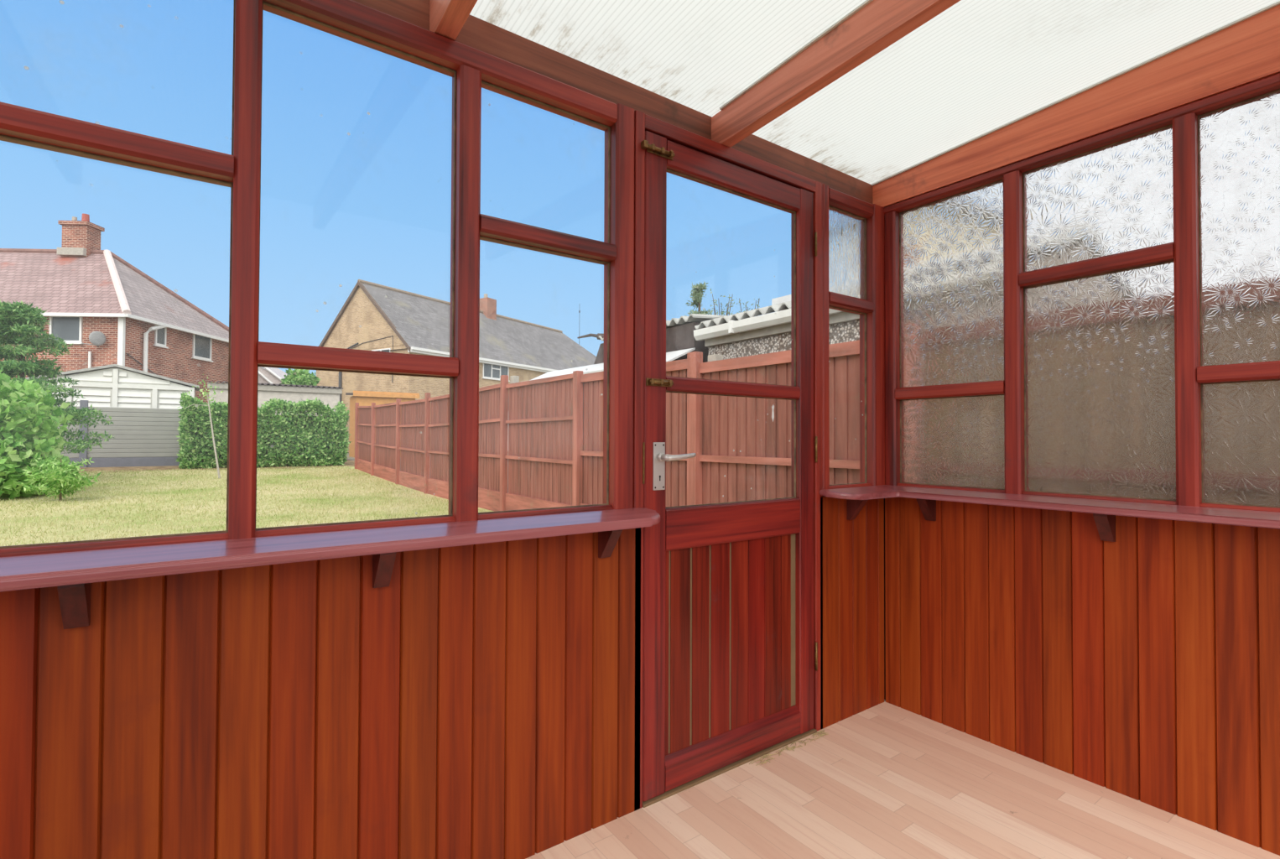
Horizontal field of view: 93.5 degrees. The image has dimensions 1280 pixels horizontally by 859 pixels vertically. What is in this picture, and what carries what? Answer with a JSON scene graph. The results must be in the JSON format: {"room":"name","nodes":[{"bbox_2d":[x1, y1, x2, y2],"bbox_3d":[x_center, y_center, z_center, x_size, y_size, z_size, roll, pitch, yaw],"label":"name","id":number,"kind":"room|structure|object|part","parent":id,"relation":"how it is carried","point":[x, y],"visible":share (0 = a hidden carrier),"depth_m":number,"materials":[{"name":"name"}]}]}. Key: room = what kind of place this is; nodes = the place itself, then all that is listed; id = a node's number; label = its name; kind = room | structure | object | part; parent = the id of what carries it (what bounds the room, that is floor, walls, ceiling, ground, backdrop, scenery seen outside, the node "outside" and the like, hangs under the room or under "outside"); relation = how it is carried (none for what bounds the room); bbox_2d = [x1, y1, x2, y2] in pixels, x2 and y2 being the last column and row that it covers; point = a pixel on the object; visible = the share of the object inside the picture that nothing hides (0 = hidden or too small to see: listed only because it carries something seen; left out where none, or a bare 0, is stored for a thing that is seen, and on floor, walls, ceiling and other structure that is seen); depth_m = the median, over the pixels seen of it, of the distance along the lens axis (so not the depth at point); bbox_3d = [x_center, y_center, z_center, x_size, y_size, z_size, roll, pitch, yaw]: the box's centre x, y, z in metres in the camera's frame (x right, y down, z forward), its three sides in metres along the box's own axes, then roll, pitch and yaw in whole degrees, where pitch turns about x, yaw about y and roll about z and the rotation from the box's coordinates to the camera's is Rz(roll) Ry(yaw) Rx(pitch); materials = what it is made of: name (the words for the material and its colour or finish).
{"room":"sunroom","nodes":[
{"label":"sunroom","id":0,"kind":"room"},
{"bbox_2d":[0,495,884,858],"bbox_3d":[-0.278,0.660,1.577,3.225,0.848,0.075,1,-1,-36],"label":"wall","id":1,"kind":"structure","parent":0,"point":[478,703],"depth_m":1.29,"materials":[{"name":"brown wood"}]},
{"bbox_2d":[0,0,634,556],"bbox_3d":[-0.807,-0.351,1.205,1.906,1.173,0.066,1,-1,-36],"label":"window","id":2,"kind":"structure","parent":1,"relation":"in","point":[471,70],"depth_m":1.39,"materials":[{"name":"clear glass"}]},
{"bbox_3d":[-0.983,-0.713,1.097,0.407,0.348,0.004,1,-1,-36],"label":"pane","id":3,"kind":"part","parent":2,"relation":"part of","materials":[{"name":"clear glass"}]},
{"bbox_3d":[-0.815,0.220,1.200,1.781,0.032,0.054,1,-1,-36],"label":"rail","id":4,"kind":"part","parent":2,"relation":"part of","materials":[{"name":"red wood"}]},
{"bbox_3d":[-0.620,-0.526,1.355,0.408,0.710,0.004,1,-1,-36],"label":"pane","id":5,"kind":"part","parent":2,"relation":"part of","materials":[{"name":"clear glass"}]},
{"bbox_3d":[-0.808,-0.910,1.212,1.781,0.055,0.066,1,-1,-36],"label":"head rail","id":6,"kind":"part","parent":2,"relation":"part of","materials":[{"name":"red wood"}]},
{"bbox_2d":[0,507,660,629],"bbox_3d":[-0.745,0.277,1.143,1.950,0.128,0.117,1,-1,-36],"label":"window sill","id":7,"kind":"structure","parent":1,"relation":"attached to","point":[73,573],"depth_m":1.15,"materials":[{"name":"red paint"}]},
{"bbox_2d":[633,109,822,811],"bbox_3d":[0.314,0.096,1.999,0.850,2.033,0.092,1,-1,-36],"label":"door frame","id":8,"kind":"structure","parent":1,"relation":"attached to","point":[643,122],"depth_m":1.87,"materials":[{"name":"red wood"}]},
{"bbox_3d":[0.011,0.097,1.743,0.005,0.120,0.004,1,-1,-36],"label":"strike plate","id":9,"kind":"part","parent":8,"relation":"part of","materials":[{"name":"gold metal"}]},
{"bbox_2d":[642,130,817,801],"bbox_3d":[0.327,0.103,1.967,0.790,1.954,0.097,1,-1,-36],"label":"door","id":10,"kind":"structure","parent":1,"relation":"in","point":[728,657],"depth_m":1.94,"materials":[{"name":"red paint"}]},
{"bbox_3d":[0.056,0.108,1.780,0.042,0.141,0.004,1,-1,-36],"label":"handle plate","id":11,"kind":"part","parent":10,"relation":"part of","materials":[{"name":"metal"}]},
{"bbox_3d":[0.122,0.082,1.773,0.110,0.024,0.021,1,-1,-33],"label":"lever","id":12,"kind":"part","parent":10,"relation":"part of","materials":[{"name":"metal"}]},
{"bbox_3d":[0.314,0.305,1.990,0.608,0.126,0.040,1,-1,-36],"label":"lock rail","id":13,"kind":"part","parent":10,"relation":"part of","materials":[{"name":"red paint"}]},
{"bbox_3d":[0.312,1.031,1.979,0.608,0.094,0.040,1,-1,-36],"label":"rail","id":14,"kind":"part","parent":10,"relation":"part of","materials":[{"name":"red paint"}]},
{"bbox_3d":[0.316,-0.135,1.997,0.608,0.044,0.040,1,-1,-36],"label":"rail","id":15,"kind":"part","parent":10,"relation":"part of","materials":[{"name":"red paint"}]},
{"bbox_3d":[0.318,-0.834,2.008,0.608,0.080,0.040,1,-1,-36],"label":"rail","id":16,"kind":"part","parent":10,"relation":"part of","materials":[{"name":"red paint"}]},
{"bbox_2d":[822,183,885,489],"bbox_3d":[0.845,-0.331,2.391,0.458,1.163,0.066,1,-1,-36],"label":"window","id":17,"kind":"structure","parent":1,"relation":"in","point":[853,228],"depth_m":2.42,"materials":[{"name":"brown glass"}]},
{"bbox_3d":[0.803,-0.690,2.379,0.285,0.348,0.004,1,-1,-36],"label":"pane","id":18,"kind":"part","parent":17,"relation":"part of","materials":[{"name":"clear glass"}]},
{"bbox_3d":[0.803,0.233,2.360,0.281,0.034,0.054,1,-1,-36],"label":"rail","id":19,"kind":"part","parent":17,"relation":"part of","materials":[{"name":"red wood"}]},
{"bbox_3d":[0.810,-0.888,2.373,0.281,0.051,0.066,1,-1,-36],"label":"head rail","id":20,"kind":"part","parent":17,"relation":"part of","materials":[{"name":"red wood"}]},
{"bbox_2d":[353,0,1279,207],"bbox_3d":[0.239,-1.061,0.848,3.267,0.244,2.190,1,-1,-36],"label":"ceiling","id":21,"kind":"structure","parent":0,"point":[883,103],"depth_m":1.71,"materials":[{"name":"white plastic"}]},
{"bbox_3d":[-0.296,-0.983,1.632,3.220,0.108,0.050,1,-1,-36],"label":"wall plate","id":22,"kind":"part","parent":21,"relation":"part of","materials":[{"name":"red wood"}]},
{"bbox_2d":[525,699,1279,858],"bbox_3d":[0.290,1.103,0.764,3.210,0.060,2.000,1,-1,-36],"label":"floor","id":23,"kind":"structure","parent":0,"point":[887,780],"depth_m":1.71,"materials":[{"name":"laminate"}]},
{"bbox_2d":[749,729,828,764],"bbox_3d":[0.520,1.089,2.064,0.391,0.007,0.045,1,-1,-36],"label":"debris","id":24,"kind":"object","parent":23,"relation":"on","point":[819,731],"visible":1,"depth_m":2.06,"materials":[{"name":"plant"}]},
{"bbox_2d":[884,496,1279,855],"bbox_3d":[1.587,0.668,1.680,0.075,0.848,1.968,1,-1,-36],"label":"wall","id":25,"kind":"structure","parent":0,"point":[1143,665],"depth_m":1.85,"materials":[{"name":"brown wood"}]},
{"bbox_2d":[819,484,1279,541],"bbox_3d":[1.399,0.274,1.539,0.425,0.123,1.950,1,-1,-36],"label":"window sill","id":26,"kind":"structure","parent":25,"relation":"attached to","point":[1104,512],"depth_m":1.85,"materials":[{"name":"red paint"}]},
{"bbox_2d":[883,72,1279,512],"bbox_3d":[1.592,-0.341,1.686,0.066,1.166,1.950,1,-1,-36],"label":"window","id":27,"kind":"structure","parent":25,"relation":"in","point":[1097,316],"depth_m":1.88,"materials":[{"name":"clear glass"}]},
{"bbox_3d":[1.179,-0.526,2.284,0.004,0.720,0.409,1,-1,-36],"label":"pane","id":28,"kind":"part","parent":27,"relation":"part of","materials":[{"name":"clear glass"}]},
{"bbox_3d":[1.177,0.046,2.275,0.004,0.340,0.409,1,-1,-36],"label":"pane","id":29,"kind":"part","parent":27,"relation":"part of","materials":[{"name":"clear glass"}]},
{"bbox_3d":[1.594,-0.908,1.695,0.066,0.032,1.950,1,-1,-36],"label":"head rail","id":30,"kind":"part","parent":27,"relation":"part of","materials":[{"name":"brown wood"}]},
{"bbox_3d":[1.595,0.224,1.680,0.054,0.036,1.950,1,-1,-36],"label":"rail","id":31,"kind":"part","parent":27,"relation":"part of","materials":[{"name":"red wood"}]},
{"bbox_3d":[1.446,-0.713,1.916,0.004,0.357,0.407,1,-1,-36],"label":"pane","id":32,"kind":"part","parent":27,"relation":"part of","materials":[{"name":"clear glass"}]},
{"bbox_3d":[1.444,-0.141,1.907,0.004,0.703,0.407,1,-1,-36],"label":"pane","id":33,"kind":"part","parent":27,"relation":"part of","materials":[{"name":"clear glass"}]},
{"bbox_3d":[1.709,-0.536,1.545,0.004,0.720,0.410,1,-1,-36],"label":"pane","id":34,"kind":"part","parent":27,"relation":"part of","materials":[{"name":"clear glass"}]},
{"bbox_3d":[1.707,0.036,1.536,0.004,0.340,0.410,1,-1,-36],"label":"pane","id":35,"kind":"part","parent":27,"relation":"part of","materials":[{"name":"clear glass"}]},
{"label":"outside","id":36,"kind":"structure","parent":0,"visible":0},
{"bbox_2d":[344,452,508,458],"bbox_3d":[-44.480,1.998,65.804,240.000,0.540,164.000,1,-1,-36],"label":"ground","id":37,"kind":"structure","parent":36,"point":[347,455],"depth_m":27.35,"materials":[{"name":"green plant"}]},
{"bbox_2d":[0,213,228,403],"bbox_3d":[-26.000,-3.987,25.266,14.670,10.296,8.029,0,-1,-3],"label":"house","id":38,"kind":"structure","parent":37,"relation":"on","point":[111,311],"depth_m":23.85,"materials":[{"name":"red brick"}]},
{"bbox_3d":[-20.937,-3.674,21.959,1.050,0.930,0.012,0,-1,-3],"label":"pane","id":39,"kind":"part","parent":38,"relation":"part of","materials":[{"name":"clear glass"}]},
{"bbox_2d":[81,213,89,221],"bbox_3d":[-23.523,-8.888,25.530,0.266,0.470,0.280,0,-1,-3],"label":"chimney pot","id":40,"kind":"object","parent":38,"relation":"on","point":[85,216],"depth_m":25.45,"materials":[{"name":"ceramic"}]},
{"bbox_3d":[-19.747,-3.289,21.748,0.421,0.535,0.590,0,-1,30],"label":"satellite dish","id":41,"kind":"part","parent":38,"relation":"part of","materials":[{"name":"white metal"}]},
{"bbox_3d":[-18.952,-3.749,23.761,0.012,0.810,0.490,0,-1,-3],"label":"pane","id":42,"kind":"part","parent":38,"relation":"part of","materials":[{"name":"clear glass"}]},
{"bbox_3d":[-19.065,-3.611,26.181,0.012,1.010,1.080,0,-1,-3],"label":"pane","id":43,"kind":"part","parent":38,"relation":"part of","materials":[{"name":"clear glass"}]},
{"bbox_2d":[258,366,287,384],"bbox_3d":[-20.156,-1.191,32.905,3.436,4.984,2.150,0,-1,0],"label":"conservatory","id":44,"kind":"object","parent":37,"relation":"on","point":[266,375],"visible":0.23,"depth_m":32.00,"materials":[{"name":"white plastic"}]},
{"bbox_2d":[280,368,320,385],"bbox_3d":[-16.364,-0.936,28.952,1.852,4.378,1.918,1,-1,-36],"label":"bush","id":45,"kind":"object","parent":37,"relation":"on","point":[302,377],"visible":0.43,"depth_m":28.66,"materials":[{"name":"green plant"}]},
{"bbox_2d":[345,390,419,457],"bbox_3d":[-11.884,-0.229,27.715,2.756,2.957,2.450,1,-1,-33],"label":"shed","id":46,"kind":"object","parent":37,"relation":"on","point":[363,398],"visible":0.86,"depth_m":26.78,"materials":[{"name":"orange wood"}]},
{"bbox_2d":[316,279,596,452],"bbox_3d":[-9.484,-4.043,43.656,10.450,11.098,23.160,0,-1,30],"label":"house","id":47,"kind":"structure","parent":37,"relation":"on","point":[403,321],"depth_m":35.39,"materials":[{"name":"brick"}]},
{"bbox_3d":[-9.023,-3.651,37.648,0.012,0.930,2.180,0,-1,30],"label":"pane","id":48,"kind":"part","parent":47,"relation":"part of","materials":[{"name":"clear glass"}]},
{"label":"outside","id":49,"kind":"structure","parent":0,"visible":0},
{"bbox_2d":[0,457,508,546],"bbox_3d":[-6.039,1.124,12.236,28.000,0.290,23.880,1,-1,-36],"label":"lawn","id":50,"kind":"structure","parent":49,"point":[351,462],"depth_m":9.76,"materials":[{"name":"green plant"}]},
{"bbox_2d":[0,369,75,500],"bbox_3d":[-11.573,0.029,10.217,2.930,2.650,2.630,1,-1,-36],"label":"shrub","id":51,"kind":"object","parent":50,"relation":"on","point":[22,414],"visible":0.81,"depth_m":10.29,"materials":[{"name":"green plant"}]},
{"bbox_2d":[0,299,114,453],"bbox_3d":[-13.215,-0.778,12.508,2.740,3.846,3.342,0,-1,30],"label":"tree","id":52,"kind":"object","parent":50,"relation":"on","point":[21,319],"visible":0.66,"depth_m":12.64,"materials":[{"name":"green plant"}]},
{"bbox_2d":[20,452,100,501],"bbox_3d":[-9.539,0.792,9.921,0.963,0.841,0.994,1,-1,-36],"label":"shrub","id":53,"kind":"object","parent":50,"relation":"on","point":[64,474],"visible":1,"depth_m":9.84,"materials":[{"name":"green plant"}]},
{"bbox_3d":[-9.537,0.848,9.904,0.035,0.730,0.040,1,-1,-36],"label":"stem","id":54,"kind":"part","parent":53,"relation":"part of","materials":[{"name":"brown plant"}]},
{"bbox_2d":[36,400,182,467],"bbox_3d":[-14.656,0.165,16.084,4.524,1.887,0.120,1,-1,-36],"label":"fence","id":55,"kind":"object","parent":50,"relation":"on","point":[141,435],"visible":0.41,"depth_m":16.55,"materials":[{"name":"grey wood"}]},
{"bbox_3d":[-15.672,0.053,15.355,2.020,1.361,0.042,1,-1,-36],"label":"slat panel","id":56,"kind":"part","parent":55,"relation":"part of","materials":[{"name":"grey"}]},
{"bbox_3d":[-14.788,0.163,15.990,0.156,1.887,0.120,1,-1,-36],"label":"post","id":57,"kind":"part","parent":55,"relation":"part of","materials":[{"name":"grey paint"}]},
{"bbox_3d":[-13.769,0.081,16.720,2.344,1.361,0.042,1,-1,-36],"label":"slat panel","id":58,"kind":"part","parent":55,"relation":"part of","materials":[{"name":"grey wood"}]},
{"bbox_2d":[25,364,199,457],"bbox_3d":[-15.627,-0.397,18.078,3.848,2.966,1.800,1,-1,-36],"label":"shed","id":59,"kind":"object","parent":50,"relation":"on","point":[113,385],"visible":0.21,"depth_m":17.52,"materials":[{"name":"white wood"}]},
{"bbox_2d":[185,374,223,478],"bbox_3d":[-10.263,-0.059,14.196,0.741,2.489,0.551,1,-1,-25],"label":"sapling","id":60,"kind":"object","parent":50,"relation":"on","point":[205,392],"visible":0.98,"depth_m":14.18,"materials":[{"name":"plant"}]},
{"bbox_2d":[175,391,351,468],"bbox_3d":[-10.905,0.079,17.673,4.351,2.218,1.294,1,-1,-36],"label":"hedge","id":61,"kind":"object","parent":50,"relation":"on","point":[288,438],"visible":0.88,"depth_m":17.49,"materials":[{"name":"green plant"}]},
{"bbox_2d":[205,379,343,416],"bbox_3d":[-12.673,-0.285,20.812,3.848,2.850,3.200,1,-1,-36],"label":"outbuilding","id":62,"kind":"structure","parent":50,"relation":"on","point":[330,395],"depth_m":19.80,"materials":[{"name":"concrete"}]},
{"bbox_2d":[354,339,859,511],"bbox_3d":[-2.065,0.198,8.994,0.205,2.170,21.100,1,-1,-36],"label":"fence","id":63,"kind":"object","parent":50,"relation":"on","point":[552,463],"visible":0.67,"depth_m":6.88,"materials":[{"name":"wood"}]},
{"bbox_3d":[-8.235,0.210,17.491,0.085,1.974,0.100,1,-1,-36],"label":"post","id":64,"kind":"part","parent":63,"relation":"part of","materials":[{"name":"brown wood"}]},
{"bbox_3d":[-7.598,0.372,16.629,0.028,0.128,2.036,1,-1,-36],"label":"rail","id":65,"kind":"part","parent":63,"relation":"part of","materials":[{"name":"brown wood"}]},
{"bbox_3d":[-7.595,-0.625,16.644,0.028,0.135,2.036,1,-1,-36],"label":"rail","id":66,"kind":"part","parent":63,"relation":"part of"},
{"bbox_3d":[-7.596,-0.133,16.636,0.028,0.104,2.036,1,-1,-36],"label":"rail","id":67,"kind":"part","parent":63,"relation":"part of","materials":[{"name":"brown wood"}]},
{"bbox_3d":[-7.570,0.111,16.651,0.021,1.585,2.038,1,-1,-36],"label":"panel","id":68,"kind":"part","parent":63,"relation":"part of","materials":[{"name":"brown wood"}]},
{"bbox_3d":[-6.982,0.274,15.743,0.085,1.946,0.100,1,-1,-36],"label":"post","id":69,"kind":"part","parent":63,"relation":"part of","materials":[{"name":"brown wood"}]},
{"bbox_3d":[-6.229,0.409,14.718,0.028,0.101,2.436,1,-1,-36],"label":"rail","id":70,"kind":"part","parent":63,"relation":"part of","materials":[{"name":"brown wood"}]},
{"bbox_3d":[-6.225,-0.600,14.734,0.028,0.075,2.436,1,-1,-36],"label":"rail","id":71,"kind":"part","parent":63,"relation":"part of","materials":[{"name":"brown wood"}]},
{"bbox_3d":[-6.227,-0.102,14.726,0.028,0.060,2.436,1,-1,-36],"label":"rail","id":72,"kind":"part","parent":63,"relation":"part of","materials":[{"name":"brown wood"}]},
{"bbox_3d":[-6.200,0.161,14.741,0.021,1.578,2.438,1,-1,-36],"label":"panel","id":73,"kind":"part","parent":63,"relation":"part of","materials":[{"name":"brown wood"}]},
{"bbox_3d":[-5.495,0.297,13.670,0.085,1.987,0.100,1,-1,-36],"label":"post","id":74,"kind":"part","parent":63,"relation":"part of","materials":[{"name":"brown wood"}]},
{"bbox_3d":[-4.833,0.433,12.772,0.028,0.086,2.126,1,-1,-36],"label":"rail","id":75,"kind":"part","parent":63,"relation":"part of","materials":[{"name":"brown wood"}]},
{"bbox_3d":[-4.829,-0.585,12.788,0.028,0.075,2.126,1,-1,-36],"label":"rail","id":76,"kind":"part","parent":63,"relation":"part of","materials":[{"name":"brown wood"}]},
{"bbox_3d":[-4.831,-0.082,12.780,0.028,0.052,2.126,1,-1,-36],"label":"rail","id":77,"kind":"part","parent":63,"relation":"part of","materials":[{"name":"brown wood"}]},
{"bbox_3d":[-4.804,0.178,12.795,0.021,1.582,2.128,1,-1,-36],"label":"panel","id":78,"kind":"part","parent":63,"relation":"part of","materials":[{"name":"brown wood"}]},
{"bbox_3d":[-4.190,0.295,11.850,0.085,2.029,0.100,1,-1,-36],"label":"post","id":79,"kind":"part","parent":63,"relation":"part of","materials":[{"name":"brown wood"}]},
{"bbox_3d":[-3.638,0.429,11.106,0.028,0.056,1.746,1,-1,-36],"label":"rail","id":80,"kind":"part","parent":63,"relation":"part of","materials":[{"name":"brown wood"}]},
{"bbox_3d":[-3.636,-0.093,11.114,0.028,0.068,1.746,1,-1,-36],"label":"rail","id":81,"kind":"part","parent":63,"relation":"part of","materials":[{"name":"brown wood"}]},
{"bbox_3d":[-3.634,-0.602,11.122,0.028,0.065,1.746,1,-1,-36],"label":"rail","id":82,"kind":"part","parent":63,"relation":"part of","materials":[{"name":"brown wood"}]},
{"bbox_3d":[-3.609,0.168,11.129,0.021,1.585,1.748,1,-1,-36],"label":"panel","id":83,"kind":"part","parent":63,"relation":"part of","materials":[{"name":"brown wood"}]},
{"bbox_3d":[-2.507,0.138,9.594,0.021,1.605,1.808,1,-1,-36],"label":"panel","id":84,"kind":"part","parent":63,"relation":"part of","materials":[{"name":"brown wood"}]},
{"bbox_3d":[-2.536,0.406,9.571,0.028,0.046,1.806,1,-1,-36],"label":"rail","id":85,"kind":"part","parent":63,"relation":"part of","materials":[{"name":"brown wood"}]},
{"bbox_3d":[-2.534,-0.122,9.579,0.028,0.078,1.806,1,-1,-36],"label":"rail","id":86,"kind":"part","parent":63,"relation":"part of","materials":[{"name":"brown wood"}]},
{"bbox_3d":[-2.532,-0.637,9.587,0.028,0.075,1.806,1,-1,-36],"label":"rail","id":87,"kind":"part","parent":63,"relation":"part of","materials":[{"name":"brown wood"}]},
{"bbox_3d":[-1.986,0.245,8.779,0.085,2.070,0.100,1,-1,-36],"label":"post","id":88,"kind":"part","parent":63,"relation":"part of","materials":[{"name":"brown wood"}]},
{"bbox_3d":[-1.834,0.250,8.765,0.095,2.060,0.100,1,-1,-36],"label":"concrete post","id":89,"kind":"part","parent":63,"relation":"part of","materials":[{"name":"beige concrete"}]},
{"bbox_3d":[-1.343,-0.634,7.929,0.028,0.065,2.046,1,-1,-36],"label":"rail","id":90,"kind":"part","parent":63,"relation":"part of","materials":[{"name":"brown wood"}]},
{"bbox_3d":[-1.347,0.395,7.913,0.028,0.059,2.046,1,-1,-36],"label":"rail","id":91,"kind":"part","parent":63,"relation":"part of","materials":[{"name":"brown wood"}]},
{"bbox_3d":[-1.345,-0.126,7.921,0.028,0.057,2.046,1,-1,-36],"label":"rail","id":92,"kind":"part","parent":63,"relation":"part of","materials":[{"name":"brown wood"}]},
{"bbox_3d":[-1.318,0.131,7.936,0.021,1.576,2.048,1,-1,-36],"label":"panel","id":93,"kind":"part","parent":63,"relation":"part of","materials":[{"name":"brown wood"}]},
{"bbox_3d":[-0.727,0.287,7.024,0.085,1.940,0.100,1,-1,-36],"label":"post","id":94,"kind":"part","parent":63,"relation":"part of","materials":[{"name":"brown wood"}]},
{"bbox_3d":[-0.107,-0.594,6.206,0.028,0.110,1.966,1,-1,-36],"label":"rail","id":95,"kind":"part","parent":63,"relation":"part of","materials":[{"name":"brown wood"}]},
{"bbox_3d":[-0.110,0.264,6.192,0.028,0.055,1.966,1,-1,-36],"label":"rail","id":96,"kind":"part","parent":63,"relation":"part of","materials":[{"name":"brown wood"}]},
{"bbox_3d":[-0.084,0.249,6.208,0.028,1.775,1.972,1,-1,-36],"label":"panel","id":97,"kind":"part","parent":63,"relation":"part of","materials":[{"name":"brown wood"}]},
{"bbox_3d":[0.485,0.275,5.334,0.085,1.920,0.120,1,-1,-36],"label":"post","id":98,"kind":"part","parent":63,"relation":"part of","materials":[{"name":"brown wood"}]},
{"bbox_3d":[0.660,0.290,5.287,0.095,1.890,0.100,1,-1,-36],"label":"concrete post","id":99,"kind":"part","parent":63,"relation":"part of","materials":[{"name":"beige concrete"}]},
{"bbox_3d":[1.088,-0.545,4.539,0.028,0.100,1.906,1,-1,-36],"label":"rail","id":100,"kind":"part","parent":63,"relation":"part of","materials":[{"name":"brown wood"}]},
{"bbox_3d":[1.085,0.242,4.527,0.028,0.055,1.906,1,-1,-36],"label":"rail","id":101,"kind":"part","parent":63,"relation":"part of","materials":[{"name":"brown wood"}]},
{"bbox_3d":[1.111,0.265,4.542,0.028,1.701,1.912,1,-1,-36],"label":"panel","id":102,"kind":"part","parent":63,"relation":"part of","materials":[{"name":"brown wood"}]},
{"bbox_2d":[524,347,695,434],"bbox_3d":[-0.574,0.176,7.418,0.440,2.095,3.300,1,-1,-36],"label":"lean to","id":103,"kind":"object","parent":50,"relation":"on","point":[671,356],"visible":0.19,"depth_m":7.51,"materials":[{"name":"metal"}]},
{"bbox_2d":[577,313,750,364],"bbox_3d":[0.394,-0.044,7.608,1.411,2.548,2.455,1,-1,-36],"label":"shed","id":104,"kind":"object","parent":50,"relation":"on","point":[679,331],"visible":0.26,"depth_m":6.45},
{"bbox_2d":[684,281,713,316],"bbox_3d":[1.418,-1.188,15.016,1.406,5.058,1.499,1,-1,-36],"label":"tree","id":105,"kind":"object","parent":50,"relation":"on","point":[697,294],"visible":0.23,"depth_m":14.99,"materials":[{"name":"green plant"}]},
{"bbox_2d":[705,288,734,315],"bbox_3d":[1.729,-0.868,12.978,0.622,4.354,0.571,0,-1,1],"label":"shrub","id":106,"kind":"object","parent":50,"relation":"on","point":[729,297],"visible":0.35,"depth_m":12.96,"materials":[{"name":"green plant"}]},
{"bbox_2d":[736,297,759,313],"bbox_3d":[2.350,-0.770,13.012,0.587,4.164,0.588,0,-1,-10],"label":"shrub","id":107,"kind":"object","parent":50,"relation":"on","point":[747,309],"visible":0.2,"depth_m":12.97,"materials":[{"name":"green plant"}]},
{"bbox_2d":[693,294,859,359],"bbox_3d":[2.395,-0.139,5.595,2.468,2.690,3.010,1,-1,-36],"label":"garage","id":108,"kind":"structure","parent":50,"relation":"on","point":[762,334],"depth_m":5.51,"materials":[{"name":"concrete"}]}
]}

